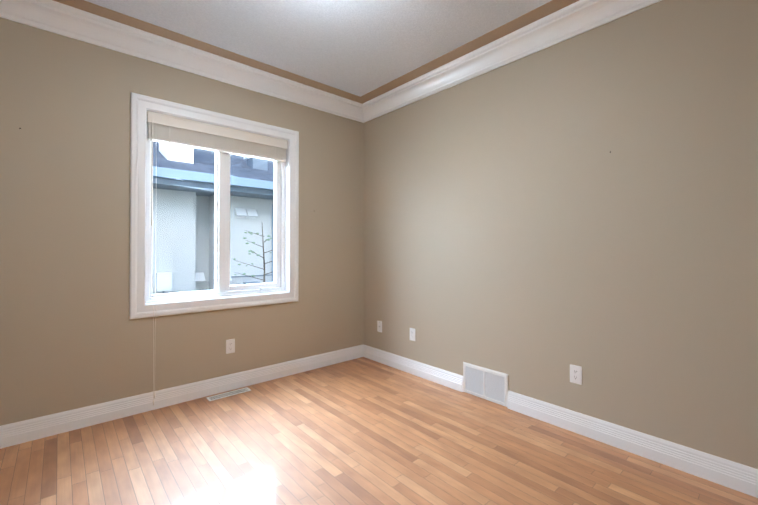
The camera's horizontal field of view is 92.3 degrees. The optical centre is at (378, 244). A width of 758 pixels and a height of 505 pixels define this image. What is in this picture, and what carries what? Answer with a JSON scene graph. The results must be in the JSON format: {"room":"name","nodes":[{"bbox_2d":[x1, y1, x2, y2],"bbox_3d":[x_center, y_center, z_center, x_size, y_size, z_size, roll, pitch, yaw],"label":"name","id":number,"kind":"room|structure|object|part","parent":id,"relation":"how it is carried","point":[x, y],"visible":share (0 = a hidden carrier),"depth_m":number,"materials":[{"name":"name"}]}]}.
{"room":"empty bedroom","nodes":[
{"label":"empty bedroom","id":0,"kind":"room"},
{"bbox_2d":[0,17,363,425],"bbox_3d":[-1.501,-0.151,2.965,3.400,2.740,0.160,0,-1,-41],"label":"wall","id":1,"kind":"structure","parent":0,"point":[72,336],"depth_m":2.52,"materials":[{"name":"paint"}]},
{"bbox_2d":[0,0,359,120],"bbox_3d":[-1.418,-1.440,2.873,3.150,0.156,0.104,0,-1,-41],"label":"crown molding","id":2,"kind":"structure","parent":1,"relation":"attached to","point":[52,16],"depth_m":2.71,"materials":[{"name":"white wood"}]},
{"bbox_2d":[0,344,363,448],"bbox_3d":[-1.431,1.153,2.897,3.370,0.130,0.017,0,-1,-41],"label":"baseboard","id":3,"kind":"structure","parent":1,"relation":"attached to","point":[24,431],"depth_m":2.70,"materials":[{"name":"white wood"}]},
{"bbox_2d":[129,92,298,400],"bbox_3d":[-1.323,0.029,3.096,1.343,2.241,0.175,0,-1,-41],"label":"window","id":4,"kind":"structure","parent":1,"relation":"in","point":[140,172],"depth_m":3.04,"materials":[{"name":"white"}]},
{"bbox_3d":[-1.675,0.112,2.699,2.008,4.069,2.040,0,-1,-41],"label":"blind cord","id":5,"kind":"part","parent":4,"relation":"part of","materials":[{"name":"white fabric"}]},
{"bbox_3d":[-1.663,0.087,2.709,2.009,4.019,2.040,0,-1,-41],"label":"blind cord","id":6,"kind":"part","parent":4,"relation":"part of","materials":[{"name":"white fabric"}]},
{"label":"glass","id":7,"kind":"part","parent":4,"relation":"part of","materials":[{"name":"clear glass"}]},
{"bbox_3d":[-1.351,-0.277,3.131,1.145,1.430,0.090,0,-1,-41],"label":"vinyl frame","id":8,"kind":"part","parent":4,"relation":"part of","materials":[{"name":"white plastic"}]},
{"bbox_2d":[147,111,287,225],"bbox_3d":[-1.306,-0.565,3.082,1.129,0.850,0.073,0,-1,-41],"label":"window blind","id":9,"kind":"object","parent":4,"relation":"attached to","point":[165,128],"visible":0.94,"depth_m":2.99,"materials":[{"name":"beige fabric"}]},
{"bbox_2d":[225,256,269,290],"bbox_3d":[-1.155,0.257,3.230,0.408,0.325,0.062,0,-1,-41],"label":"hardware piece","id":10,"kind":"object","parent":4,"relation":"attached to","point":[264,288],"visible":1,"depth_m":3.32,"materials":[{"name":"white plastic"}]},
{"bbox_2d":[145,109,288,304],"bbox_3d":[-1.323,-0.277,3.099,1.181,1.466,0.126,0,-1,-41],"label":"liner","id":11,"kind":"object","parent":1,"relation":"attached to","point":[287,223],"visible":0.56,"depth_m":3.43,"materials":[{"name":"white"}]},
{"bbox_2d":[226,339,234,353],"bbox_3d":[-1.251,0.854,3.064,0.072,0.116,0.008,0,-1,-41],"label":"outlet","id":12,"kind":"object","parent":1,"relation":"attached to","point":[230,345],"visible":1,"depth_m":3.06,"materials":[{"name":"white plastic"}]},
{"bbox_2d":[85,0,551,96],"bbox_3d":[-0.161,-1.594,1.452,3.720,0.120,4.220,0,-1,-41],"label":"ceiling","id":13,"kind":"structure","parent":0,"point":[359,48],"depth_m":2.56,"materials":[{"name":"white paint"}]},
{"bbox_2d":[53,0,578,103],"bbox_3d":[-0.161,-1.532,1.452,3.400,0.005,3.900,0,-1,-41],"label":"ceiling trim","id":14,"kind":"structure","parent":13,"relation":"attached to","point":[542,11],"depth_m":2.74,"materials":[{"name":"paint"}]},
{"bbox_2d":[0,357,757,504],"bbox_3d":[-0.161,1.266,1.428,3.720,0.120,4.220,0,-1,-41],"label":"floor","id":15,"kind":"structure","parent":0,"point":[362,431],"depth_m":2.07,"materials":[{"name":"brown wood"}]},
{"bbox_2d":[206,387,250,400],"bbox_3d":[-1.222,1.217,2.971,0.330,0.004,0.086,0,-1,-41],"label":"floor vent","id":16,"kind":"object","parent":15,"relation":"in","point":[226,394],"visible":1,"depth_m":2.96,"materials":[{"name":"white metal"}]},
{"bbox_2d":[364,0,757,468],"bbox_3d":[1.176,-0.154,2.615,0.160,2.740,4.220,0,-1,-41],"label":"wall","id":17,"kind":"structure","parent":0,"point":[528,233],"depth_m":2.28,"materials":[{"name":"paint"}]},
{"bbox_2d":[377,320,381,332],"bbox_3d":[0.004,0.854,3.809,0.013,0.116,0.072,0,-1,-41],"label":"electrical outlet","id":18,"kind":"object","parent":17,"relation":"attached to","point":[379,326],"visible":1,"depth_m":3.81,"materials":[{"name":"white plastic"}]},
{"bbox_2d":[410,328,414,340],"bbox_3d":[0.317,0.851,3.457,0.008,0.116,0.072,0,-1,-41],"label":"electrical outlet","id":19,"kind":"object","parent":17,"relation":"attached to","point":[412,334],"visible":1,"depth_m":3.45,"materials":[{"name":"white plastic"}]},
{"bbox_2d":[364,345,462,391],"bbox_3d":[0.268,1.158,3.502,0.017,0.130,1.293,0,-1,-41],"label":"baseboard","id":20,"kind":"structure","parent":17,"relation":"attached to","point":[434,374],"depth_m":3.40,"materials":[{"name":"white wood"}]},
{"bbox_2d":[463,362,507,406],"bbox_3d":[0.830,1.092,2.866,0.016,0.244,0.400,0,-1,-41],"label":"air vent","id":21,"kind":"object","parent":17,"relation":"in","point":[486,384],"visible":1,"depth_m":2.85,"materials":[{"name":"white metal"}]},
{"bbox_2d":[356,0,661,122],"bbox_3d":[1.077,-1.443,2.539,0.104,0.156,3.900,0,-1,-41],"label":"crown molding","id":22,"kind":"structure","parent":17,"relation":"attached to","point":[560,25],"depth_m":2.68,"materials":[{"name":"white wood"}]},
{"bbox_2d":[570,364,581,384],"bbox_3d":[1.278,0.842,2.364,0.008,0.116,0.072,0,-1,-41],"label":"electrical outlet","id":23,"kind":"object","parent":17,"relation":"attached to","point":[575,374],"visible":1,"depth_m":2.36,"materials":[{"name":"white plastic"}]},
{"bbox_2d":[507,390,757,497],"bbox_3d":[1.669,1.145,1.908,0.017,0.130,2.143,0,-1,-41],"label":"baseboard","id":24,"kind":"structure","parent":17,"relation":"attached to","point":[739,477],"depth_m":2.07,"materials":[{"name":"white wood"}]},
{"label":"outside","id":25,"kind":"structure","parent":0,"visible":0},
{"bbox_3d":[-3.786,2.219,9.031,20.000,0.100,12.000,0,-1,-41],"label":"yard","id":26,"kind":"structure","parent":25,"visible":0},
{"bbox_2d":[153,141,273,293],"bbox_3d":[-3.826,-1.050,9.103,16.000,6.440,8.580,0,-1,-41],"label":"window glass","id":27,"kind":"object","parent":26,"relation":"on","point":[199,277],"depth_m":5.26,"materials":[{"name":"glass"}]},
{"bbox_2d":[233,225,273,282],"bbox_3d":[-1.581,0.910,4.987,0.835,2.449,0.295,0,-1,-41],"label":"tree","id":28,"kind":"object","parent":26,"relation":"on","point":[264,274],"depth_m":4.99,"materials":[{"name":"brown plant"}]}
]}

